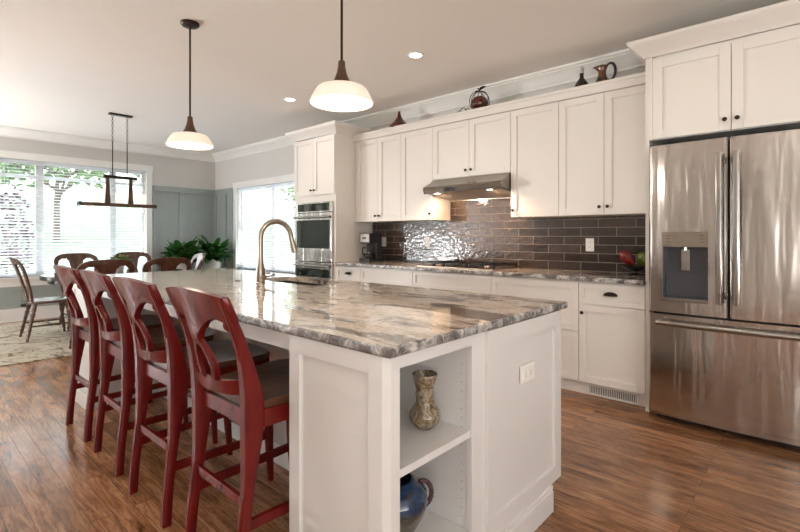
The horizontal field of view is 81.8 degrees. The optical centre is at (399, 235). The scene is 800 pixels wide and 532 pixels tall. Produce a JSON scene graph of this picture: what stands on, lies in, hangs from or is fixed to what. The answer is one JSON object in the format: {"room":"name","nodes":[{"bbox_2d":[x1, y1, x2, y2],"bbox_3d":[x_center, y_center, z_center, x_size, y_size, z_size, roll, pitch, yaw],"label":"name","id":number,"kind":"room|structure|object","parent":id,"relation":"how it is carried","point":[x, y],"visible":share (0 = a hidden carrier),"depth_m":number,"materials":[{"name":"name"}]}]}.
{"room":"kitchen","nodes":[
{"label":"kitchen","id":0,"kind":"room"},
{"bbox_2d":[0,136,214,277],"bbox_3d":[-6.186,-0.157,5.975,0.150,2.760,7.780,0,0,42],"label":"wall","id":1,"kind":"structure","parent":0,"point":[167,171],"depth_m":7.94,"materials":[{"name":"paint"}]},
{"bbox_2d":[0,304,66,322],"bbox_3d":[-6.120,1.128,5.915,0.028,0.190,7.780,0,0,42],"label":"baseboard","id":2,"kind":"structure","parent":1,"relation":"attached to","point":[49,311],"depth_m":6.72,"materials":[{"name":"paint"}]},
{"bbox_2d":[0,150,152,287],"bbox_3d":[-5.026,-0.241,7.215,0.200,1.929,2.175,0,0,42],"label":"window","id":3,"kind":"structure","parent":1,"relation":"in","point":[14,281],"depth_m":7.11,"materials":[{"name":"paint"}]},
{"bbox_2d":[0,158,40,276],"bbox_3d":[-5.500,-0.259,6.674,0.066,1.672,0.488,0,0,42],"label":"window blind","id":4,"kind":"object","parent":3,"relation":"attached to","point":[8,161],"visible":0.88,"depth_m":6.66,"materials":[{"name":"white plastic"}]},
{"bbox_2d":[40,162,113,273],"bbox_3d":[-5.017,-0.259,7.217,0.055,1.672,0.956,0,0,42],"label":"window blind","id":5,"kind":"object","parent":3,"relation":"attached to","point":[104,170],"visible":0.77,"depth_m":7.17,"materials":[{"name":"white plastic"}]},
{"bbox_2d":[113,169,144,267],"bbox_3d":[-4.532,-0.259,7.747,0.066,1.672,0.473,0,0,42],"label":"window blind","id":6,"kind":"object","parent":3,"relation":"attached to","point":[115,170],"visible":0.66,"depth_m":7.75,"materials":[{"name":"white plastic"}]},
{"bbox_2d":[0,185,214,309],"bbox_3d":[-5.415,0.081,6.693,0.032,1.905,5.680,0,0,42],"label":"wainscoting","id":7,"kind":"structure","parent":1,"relation":"attached to","point":[181,214],"depth_m":8.22,"materials":[{"name":"paint"}]},
{"bbox_2d":[0,125,214,161],"bbox_3d":[-6.087,-1.470,5.886,0.115,0.135,7.780,0,0,42],"label":"trim","id":8,"kind":"structure","parent":1,"relation":"attached to","point":[5,131],"depth_m":7.32,"materials":[{"name":"paint"}]},
{"bbox_2d":[0,0,787,153],"bbox_3d":[-1.780,-1.597,1.998,12.020,0.120,8.080,0,0,42],"label":"ceiling","id":9,"kind":"structure","parent":0,"point":[65,65],"depth_m":3.83,"materials":[{"name":"paint"}]},
{"bbox_2d":[77,112,156,208],"bbox_3d":[-3.548,-0.950,5.830,0.096,1.172,0.870,0,0,42],"label":"linear chandelier","id":10,"kind":"object","parent":9,"relation":"hanging from","point":[95,196],"visible":1,"depth_m":5.80,"materials":[{"name":"brown metal"}]},
{"bbox_2d":[165,19,213,149],"bbox_3d":[-1.516,-1.090,3.335,0.318,0.894,0.318,0,0,42],"label":"pendant lamp","id":11,"kind":"object","parent":9,"relation":"hanging from","point":[189,139],"visible":1,"depth_m":3.30,"materials":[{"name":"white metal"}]},
{"bbox_2d":[168,142,211,148],"bbox_3d":[-1.516,-0.653,3.335,0.288,0.020,0.288,0,0,42],"label":"diffuser","id":12,"kind":"object","parent":11,"relation":"attached to","point":[181,145],"depth_m":3.30,"materials":[{"name":"white glass"}]},
{"bbox_2d":[284,97,296,101],"bbox_3d":[-1.236,-1.534,5.197,0.148,0.006,0.148,0,0,42],"label":"recessed light","id":13,"kind":"object","parent":9,"relation":"in","point":[289,99],"visible":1,"depth_m":5.19,"materials":[{"name":"paint"}]},
{"bbox_2d":[309,0,372,111],"bbox_3d":[-0.292,-1.096,2.311,0.318,0.880,0.318,0,0,42],"label":"pendant lamp","id":14,"kind":"object","parent":9,"relation":"hanging from","point":[340,94],"visible":1,"depth_m":2.26,"materials":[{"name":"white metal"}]},
{"bbox_2d":[312,94,370,109],"bbox_3d":[-0.292,-0.666,2.311,0.288,0.020,0.288,0,0,42],"label":"diffuser","id":15,"kind":"object","parent":14,"relation":"attached to","point":[321,101],"depth_m":2.27,"materials":[{"name":"white glass"}]},
{"bbox_2d":[407,52,423,58],"bbox_3d":[0.132,-1.534,3.922,0.148,0.006,0.148,0,0,42],"label":"recessed light","id":16,"kind":"object","parent":9,"relation":"in","point":[414,55],"visible":1,"depth_m":3.93,"materials":[{"name":"paint"}]},
{"bbox_2d":[0,316,799,531],"bbox_3d":[-1.780,1.283,1.998,12.020,0.120,8.080,0,0,42],"label":"floor","id":17,"kind":"structure","parent":0,"point":[626,467],"depth_m":2.35,"materials":[{"name":"brown wood"}]},
{"bbox_2d":[0,318,71,366],"bbox_3d":[-4.251,1.216,5.670,2.590,0.011,3.320,0,0,42],"label":"area rug","id":18,"kind":"object","parent":17,"relation":"on","point":[45,342],"visible":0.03,"depth_m":5.21,"materials":[{"name":"beige fabric"}]},
{"bbox_2d":[8,257,70,341],"bbox_3d":[-4.268,0.724,5.510,0.524,0.970,0.610,0,0,42],"label":"dining chair","id":19,"kind":"object","parent":18,"relation":"on","point":[15,262],"visible":0.9,"depth_m":5.38,"materials":[{"name":"brown wood"}]},
{"bbox_2d":[54,253,97,329],"bbox_3d":[-4.343,0.724,6.292,0.610,0.970,0.524,0,0,42],"label":"dining chair","id":20,"kind":"object","parent":18,"relation":"on","point":[75,259],"visible":0.27,"depth_m":6.42,"materials":[{"name":"brown wood"}]},
{"bbox_2d":[67,259,133,348],"bbox_3d":[-3.197,0.724,4.920,0.610,0.970,0.524,0,0,42],"label":"dining chair","id":21,"kind":"object","parent":18,"relation":"on","point":[107,266],"visible":0.12,"depth_m":4.74,"materials":[{"name":"brown wood"}]},
{"bbox_2d":[38,268,181,284],"bbox_3d":[-3.630,0.834,5.904,1.060,0.745,1.560,0,0,42],"label":"dining table","id":22,"kind":"object","parent":18,"relation":"on","point":[51,278],"visible":0.14,"depth_m":5.39,"materials":[{"name":"brown wood"}]},
{"bbox_2d":[110,254,133,271],"bbox_3d":[-3.658,0.348,6.024,0.271,0.224,0.365,0,0,42],"label":"table plant","id":23,"kind":"object","parent":22,"relation":"on","point":[121,268],"visible":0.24,"depth_m":6.00,"materials":[{"name":"green plant"}]},
{"bbox_2d":[115,252,151,268],"bbox_3d":[-3.867,0.724,6.819,0.610,0.970,0.524,0,0,42],"label":"dining chair","id":24,"kind":"object","parent":18,"relation":"on","point":[132,255],"visible":0.11,"depth_m":7.01,"materials":[{"name":"brown wood"}]},
{"bbox_2d":[142,257,190,271],"bbox_3d":[-2.788,0.724,5.373,0.610,0.970,0.524,0,0,42],"label":"dining chair","id":25,"kind":"object","parent":18,"relation":"on","point":[168,263],"visible":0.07,"depth_m":5.18,"materials":[{"name":"brown wood"}]},
{"bbox_2d":[190,253,205,269],"bbox_3d":[-3.016,0.724,6.345,0.610,0.970,0.524,0,0,-39],"label":"dining chair","id":26,"kind":"object","parent":18,"relation":"on","point":[200,257],"visible":0.16,"depth_m":6.49,"materials":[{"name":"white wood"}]},
{"bbox_2d":[53,265,172,441],"bbox_3d":[-1.878,0.701,3.038,0.476,1.045,0.633,0,0,41],"label":"bar stool","id":27,"kind":"object","parent":17,"relation":"on","point":[83,329],"visible":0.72,"depth_m":2.82,"materials":[{"name":"red paint"}]},
{"bbox_2d":[79,270,217,476],"bbox_3d":[-1.441,0.701,2.643,0.476,1.045,0.633,0,0,43],"label":"bar stool","id":28,"kind":"object","parent":17,"relation":"on","point":[112,344],"visible":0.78,"depth_m":2.44,"materials":[{"name":"red paint"}]},
{"bbox_2d":[159,236,207,269],"bbox_3d":[-3.639,0.606,7.623,0.970,1.233,0.640,0,0,42],"label":"potted plant","id":29,"kind":"object","parent":17,"relation":"on","point":[188,250],"visible":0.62,"depth_m":7.49,"materials":[{"name":"green plant"}]},
{"bbox_2d":[112,276,273,528],"bbox_3d":[-0.998,0.701,2.229,0.476,1.045,0.633,0,0,41],"label":"bar stool","id":30,"kind":"object","parent":17,"relation":"on","point":[170,367],"visible":0.84,"depth_m":2.04,"materials":[{"name":"red paint"}]},
{"bbox_2d":[197,235,234,268],"bbox_3d":[-3.239,0.600,8.098,0.891,1.246,0.560,0,0,42],"label":"potted plant","id":31,"kind":"object","parent":17,"relation":"on","point":[216,252],"visible":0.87,"depth_m":7.96,"materials":[{"name":"green plant"}]},
{"bbox_2d":[165,286,288,531],"bbox_3d":[-0.545,0.701,1.828,0.476,1.045,0.633,0,0,42],"label":"bar stool","id":32,"kind":"object","parent":17,"relation":"on","point":[256,398],"visible":0.82,"depth_m":1.64,"materials":[{"name":"red paint"}]},
{"bbox_2d":[72,284,560,531],"bbox_3d":[-0.870,0.783,2.840,3.362,0.879,1.190,0,0,42],"label":"kitchen island","id":33,"kind":"object","parent":17,"relation":"on","point":[491,461],"visible":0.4,"depth_m":1.66,"materials":[{"name":"paint"}]},
{"bbox_2d":[105,268,567,358],"bbox_3d":[-0.877,0.327,2.877,3.403,0.032,1.235,0,0,42],"label":"island countertop","id":34,"kind":"structure","parent":33,"relation":"on","point":[388,321],"depth_m":2.01,"materials":[{"name":"stone"}]},
{"bbox_2d":[255,219,297,283],"bbox_3d":[-0.813,0.097,3.113,0.137,0.427,0.308,0,0,42],"label":"kitchen faucet","id":35,"kind":"object","parent":34,"relation":"on","point":[260,269],"visible":1,"depth_m":3.04,"materials":[{"name":"silver metal"}]},
{"bbox_2d":[276,281,321,285],"bbox_3d":[-0.702,0.443,3.214,0.718,0.200,0.298,0,0,42],"label":"sink","id":36,"kind":"object","parent":34,"relation":"in","point":[292,282],"visible":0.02,"depth_m":3.44,"materials":[{"name":"metal"}]},
{"bbox_2d":[400,473,433,531],"bbox_3d":[-0.019,0.933,1.583,0.234,0.212,0.238,0,0,42],"label":"jug","id":37,"kind":"object","parent":33,"relation":"on","point":[414,499],"visible":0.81,"depth_m":1.51,"materials":[{"name":"blue ceramic"}]},
{"bbox_2d":[409,369,440,429],"bbox_3d":[0.089,0.588,1.658,0.115,0.193,0.114,0,0,42],"label":"ceramic vase","id":38,"kind":"object","parent":33,"relation":"on","point":[424,414],"visible":1,"depth_m":1.62,"materials":[{"name":"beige ceramic"}]},
{"bbox_2d":[400,407,469,477],"bbox_3d":[-0.046,0.697,1.636,0.448,0.024,0.379,0,0,42],"label":"shelf","id":39,"kind":"object","parent":33,"relation":"attached to","point":[418,447],"depth_m":1.56,"materials":[{"name":"paint"}]},
{"bbox_2d":[415,509,469,531],"bbox_3d":[-0.046,1.052,1.636,0.448,0.024,0.379,0,0,42],"label":"shelf","id":40,"kind":"object","parent":33,"relation":"attached to","point":[433,520],"depth_m":1.67,"materials":[{"name":"paint"}]},
{"bbox_2d":[520,361,534,383],"bbox_3d":[0.527,0.563,1.908,0.008,0.072,0.120,0,0,42],"label":"wall outlet","id":41,"kind":"object","parent":33,"relation":"attached to","point":[527,371],"visible":1,"depth_m":1.90,"materials":[{"name":"white plastic"}]},
{"bbox_2d":[523,365,532,379],"bbox_3d":[0.529,0.563,1.907,0.002,0.044,0.084,0,0,42],"label":"socket","id":42,"kind":"object","parent":41,"relation":"attached to","point":[527,369],"depth_m":1.90,"materials":[{"name":"white plastic"}]},
{"bbox_2d":[294,133,372,278],"bbox_3d":[-0.875,-0.002,5.969,0.822,2.450,0.670,0,0,42],"label":"tall cabinet","id":43,"kind":"object","parent":17,"relation":"on","point":[324,166],"visible":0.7,"depth_m":5.65,"materials":[{"name":"paint"}]},
{"bbox_2d":[293,201,332,278],"bbox_3d":[-0.912,0.102,5.928,0.730,1.042,0.623,0,0,42],"label":"double oven","id":44,"kind":"object","parent":43,"relation":"in","point":[313,220],"visible":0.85,"depth_m":5.70,"materials":[{"name":"silver metal"}]},
{"bbox_2d":[285,120,370,141],"bbox_3d":[-0.933,-1.284,5.904,1.012,0.112,0.585,0,0,42],"label":"trim","id":45,"kind":"structure","parent":43,"relation":"on","point":[334,126],"depth_m":5.63,"materials":[{"name":"paint"}]},
{"bbox_2d":[336,265,361,281],"bbox_3d":[-0.404,0.783,5.556,0.425,0.879,0.650,0,0,42],"label":"base cabinet","id":46,"kind":"object","parent":17,"relation":"on","point":[351,273],"visible":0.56,"depth_m":5.33,"materials":[{"name":"paint"}]},
{"bbox_2d":[361,267,413,286],"bbox_3d":[0.039,0.783,5.157,0.766,0.879,0.650,0,0,42],"label":"base cabinet","id":47,"kind":"object","parent":17,"relation":"on","point":[401,277],"visible":0.23,"depth_m":4.93,"materials":[{"name":"paint"}]},
{"bbox_2d":[413,270,491,293],"bbox_3d":[0.661,0.783,4.595,0.909,0.879,0.650,0,0,42],"label":"base cabinet","id":48,"kind":"object","parent":17,"relation":"on","point":[475,283],"visible":0.23,"depth_m":4.35,"materials":[{"name":"paint"}]},
{"bbox_2d":[334,261,644,284],"bbox_3d":[0.674,0.326,4.573,3.343,0.035,0.642,0,0,42],"label":"countertop","id":49,"kind":"structure","parent":48,"relation":"on","point":[558,274],"depth_m":3.98,"materials":[{"name":"stone"}]},
{"bbox_2d":[359,233,381,261],"bbox_3d":[-0.370,0.138,5.604,0.170,0.340,0.256,0,0,42],"label":"coffee maker","id":50,"kind":"object","parent":49,"relation":"on","point":[373,240],"visible":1,"depth_m":5.58,"materials":[{"name":"black plastic"}]},
{"bbox_2d":[417,260,519,270],"bbox_3d":[0.668,0.285,4.590,0.880,0.045,0.510,0,0,42],"label":"gas cooktop","id":51,"kind":"object","parent":49,"relation":"in","point":[474,265],"visible":1,"depth_m":4.46,"materials":[{"name":"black metal"}]},
{"bbox_2d":[622,265,644,274],"bbox_3d":[1.888,0.276,3.711,0.208,0.064,0.208,0,0,42],"label":"wire bowl","id":52,"kind":"object","parent":49,"relation":"on","point":[631,268],"visible":0.94,"depth_m":3.67,"materials":[{"name":"black metal"}]},
{"bbox_2d":[619,250,635,266],"bbox_3d":[1.828,0.184,3.715,0.126,0.141,0.089,0,0,42],"label":"pepper","id":53,"kind":"object","parent":52,"relation":"on","point":[625,256],"visible":0.98,"depth_m":3.69,"materials":[{"name":"red plant"}]},
{"bbox_2d":[636,252,644,266],"bbox_3d":[1.945,0.192,3.680,0.108,0.135,0.104,0,0,42],"label":"pepper","id":54,"kind":"object","parent":52,"relation":"in","point":[640,257],"visible":0.62,"depth_m":3.66,"materials":[{"name":"green plant"}]},
{"bbox_2d":[491,275,581,392],"bbox_3d":[1.296,0.783,4.043,0.770,0.879,0.619,0,0,42],"label":"base cabinet","id":55,"kind":"object","parent":17,"relation":"on","point":[537,288],"visible":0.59,"depth_m":3.65,"materials":[{"name":"paint"}]},
{"bbox_2d":[579,281,644,406],"bbox_3d":[1.745,0.783,3.617,0.466,0.879,0.650,0,0,42],"label":"base cabinet","id":56,"kind":"object","parent":17,"relation":"on","point":[611,315],"visible":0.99,"depth_m":3.40,"materials":[{"name":"paint"}]},
{"bbox_2d":[587,383,638,404],"bbox_3d":[1.583,1.175,3.444,0.365,0.080,0.014,0,0,42],"label":"floor register","id":57,"kind":"object","parent":56,"relation":"attached to","point":[606,392],"visible":0.98,"depth_m":3.44,"materials":[{"name":"paint"}]},
{"bbox_2d":[649,129,799,447],"bbox_3d":[2.208,0.313,3.037,0.888,1.820,0.831,0,0,42],"label":"refrigerator","id":58,"kind":"object","parent":17,"relation":"on","point":[724,213],"visible":1,"depth_m":2.78,"materials":[{"name":"silver metal"}]},
{"bbox_2d":[645,58,657,411],"bbox_3d":[2.288,-0.004,3.127,0.986,2.455,0.649,0,0,42],"label":"trim","id":59,"kind":"structure","parent":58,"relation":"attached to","point":[648,62],"depth_m":3.22,"materials":[{"name":"paint"}]},
{"bbox_2d":[215,66,644,273],"bbox_3d":[0.873,-0.157,4.936,12.020,2.760,0.162,0,0,42],"label":"wall","id":60,"kind":"structure","parent":0,"point":[477,230],"depth_m":4.74,"materials":[{"name":"tile"}]},
{"bbox_2d":[214,188,232,268],"bbox_3d":[-2.245,0.081,7.637,3.428,1.905,0.032,0,0,42],"label":"trim","id":61,"kind":"structure","parent":60,"relation":"attached to","point":[223,198],"depth_m":8.50,"materials":[{"name":"paint"}]},
{"bbox_2d":[231,174,294,274],"bbox_3d":[-2.124,-0.119,7.609,2.290,1.664,0.200,0,0,42],"label":"window","id":62,"kind":"structure","parent":60,"relation":"in","point":[284,178],"depth_m":7.83,"materials":[{"name":"paint"}]},
{"bbox_2d":[238,185,271,269],"bbox_3d":[-2.506,-0.137,7.948,1.018,1.407,0.055,0,0,42],"label":"window blind","id":63,"kind":"object","parent":62,"relation":"attached to","point":[265,186],"visible":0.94,"depth_m":7.96,"materials":[{"name":"white plastic"}]},
{"bbox_2d":[269,182,294,272],"bbox_3d":[-1.748,-0.137,7.263,1.018,1.407,0.055,0,0,42],"label":"window blind","id":64,"kind":"object","parent":62,"relation":"attached to","point":[273,186],"visible":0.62,"depth_m":7.39,"materials":[{"name":"white plastic"}]},
{"bbox_2d":[382,237,385,245],"bbox_3d":[-0.202,0.073,5.791,0.072,0.116,0.008,0,0,42],"label":"wall outlet","id":65,"kind":"object","parent":60,"relation":"attached to","point":[383,238],"visible":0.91,"depth_m":5.79,"materials":[{"name":"white plastic"}]},
{"bbox_2d":[357,133,414,222],"bbox_3d":[-0.164,-0.663,5.527,0.728,0.984,0.348,0,0,42],"label":"upper cabinet","id":66,"kind":"object","parent":60,"relation":"attached to","point":[378,159],"visible":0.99,"depth_m":5.40,"materials":[{"name":"paint"}]},
{"bbox_2d":[355,142,371,222],"bbox_3d":[-0.435,-0.663,5.806,0.045,0.984,0.297,0,0,42],"label":"trim","id":67,"kind":"structure","parent":66,"relation":"attached to","point":[356,142],"depth_m":5.71,"materials":[{"name":"paint"}]},
{"bbox_2d":[353,72,644,141],"bbox_3d":[0.777,-1.198,4.690,3.341,0.084,0.354,0,0,42],"label":"trim","id":68,"kind":"structure","parent":66,"relation":"attached to","point":[637,79],"depth_m":4.21,"materials":[{"name":"paint"}]},
{"bbox_2d":[389,111,405,126],"bbox_3d":[-0.009,-1.331,5.303,0.258,0.196,0.224,0,0,42],"label":"vase","id":69,"kind":"object","parent":68,"relation":"on","point":[399,120],"visible":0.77,"depth_m":5.24,"materials":[{"name":"ceramic"}]},
{"bbox_2d":[469,86,489,108],"bbox_3d":[0.792,-1.358,4.600,0.192,0.248,0.192,0,0,-26],"label":"pumpkin","id":70,"kind":"object","parent":68,"relation":"on","point":[478,101],"visible":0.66,"depth_m":4.54,"materials":[{"name":"brown metal"}]},
{"bbox_2d":[574,67,587,86],"bbox_3d":[1.546,-1.336,3.932,0.132,0.206,0.131,0,0,42],"label":"decorative bottle","id":71,"kind":"object","parent":68,"relation":"on","point":[581,81],"visible":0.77,"depth_m":3.91,"materials":[{"name":"black glass"}]},
{"bbox_2d":[593,62,616,81],"bbox_3d":[1.683,-1.327,3.805,0.173,0.188,0.120,0,0,14],"label":"ceramic pitcher","id":72,"kind":"object","parent":68,"relation":"on","point":[601,69],"visible":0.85,"depth_m":3.77,"materials":[{"name":"orange ceramic"}]},
{"bbox_2d":[401,127,449,220],"bbox_3d":[0.274,-0.663,5.132,0.448,0.984,0.348,0,0,42],"label":"upper cabinet","id":73,"kind":"object","parent":60,"relation":"attached to","point":[417,145],"visible":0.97,"depth_m":5.03,"materials":[{"name":"paint"}]},
{"bbox_2d":[425,237,429,246],"bbox_3d":[0.314,0.068,5.325,0.072,0.116,0.008,0,0,42],"label":"wall outlet","id":74,"kind":"object","parent":60,"relation":"attached to","point":[427,239],"visible":1,"depth_m":5.32,"materials":[{"name":"white plastic"}]},
{"bbox_2d":[433,111,510,179],"bbox_3d":[0.783,-0.872,4.681,0.908,0.566,0.360,0,0,42],"label":"upper cabinet","id":75,"kind":"object","parent":60,"relation":"attached to","point":[479,146],"visible":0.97,"depth_m":4.54,"materials":[{"name":"paint"}]},
{"bbox_2d":[423,173,510,201],"bbox_3d":[0.728,-0.481,4.620,0.900,0.209,0.485,0,0,42],"label":"range hood","id":76,"kind":"object","parent":75,"relation":"attached to","point":[492,186],"visible":0.94,"depth_m":4.50,"materials":[{"name":"metal"}]},
{"bbox_2d":[212,23,799,161],"bbox_3d":[0.788,-1.470,4.843,11.720,0.135,0.115,0,0,42],"label":"trim","id":77,"kind":"structure","parent":60,"relation":"attached to","point":[626,59],"depth_m":4.71,"materials":[{"name":"paint"}]},
{"bbox_2d":[511,102,564,217],"bbox_3d":[1.286,-0.663,4.219,0.453,0.984,0.348,0,0,42],"label":"upper cabinet","id":78,"kind":"object","parent":60,"relation":"attached to","point":[534,130],"visible":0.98,"depth_m":4.11,"materials":[{"name":"paint"}]},
{"bbox_2d":[586,238,593,250],"bbox_3d":[1.681,0.078,4.092,0.072,0.116,0.008,0,0,42],"label":"wall outlet","id":79,"kind":"object","parent":60,"relation":"attached to","point":[589,241],"visible":1,"depth_m":4.09,"materials":[{"name":"white plastic"}]},
{"bbox_2d":[559,84,644,216],"bbox_3d":[1.733,-0.663,3.815,0.748,0.984,0.348,0,0,42],"label":"upper cabinet","id":80,"kind":"object","parent":60,"relation":"attached to","point":[602,135],"visible":0.82,"depth_m":3.71,"materials":[{"name":"paint"}]},
{"bbox_2d":[651,24,799,145],"bbox_3d":[2.278,-0.947,3.116,0.936,0.570,0.680,0,0,42],"label":"upper cabinet","id":81,"kind":"object","parent":60,"relation":"attached to","point":[747,85],"visible":1,"depth_m":2.90,"materials":[{"name":"paint"}]},
{"bbox_2d":[627,0,799,62],"bbox_3d":[2.216,-1.289,3.048,1.176,0.112,0.605,0,0,42],"label":"trim","id":82,"kind":"structure","parent":81,"relation":"attached to","point":[787,13],"depth_m":2.89,"materials":[{"name":"paint"}]},
{"label":"outside","id":83,"kind":"structure","parent":0,"visible":0},
{"bbox_2d":[0,193,294,273],"bbox_3d":[3.273,-1.480,26.010,90.000,6.309,75.000,0,0,42],"label":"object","id":84,"kind":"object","parent":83,"point":[46,202],"depth_m":23.30,"materials":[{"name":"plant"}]},
{"bbox_2d":[0,184,34,273],"bbox_3d":[-8.232,0.138,9.720,1.034,2.480,1.076,0,0,42],"label":"tree","id":85,"kind":"object","parent":84,"relation":"on","point":[6,193],"visible":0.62,"depth_m":9.71,"materials":[{"name":"green plant"}]},
{"bbox_2d":[0,162,107,240],"bbox_3d":[-13.412,-2.505,17.996,4.619,5.608,4.453,0,0,-3],"label":"tree","id":86,"kind":"object","parent":84,"relation":"on","point":[14,169],"visible":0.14,"depth_m":17.91,"materials":[{"name":"green plant"}]},
{"bbox_2d":[279,186,294,208],"bbox_3d":[-4.016,-1.952,24.565,4.385,5.000,4.621,0,0,42],"label":"tree","id":87,"kind":"object","parent":84,"relation":"on","point":[291,187],"visible":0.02,"depth_m":23.88,"materials":[{"name":"green plant"}]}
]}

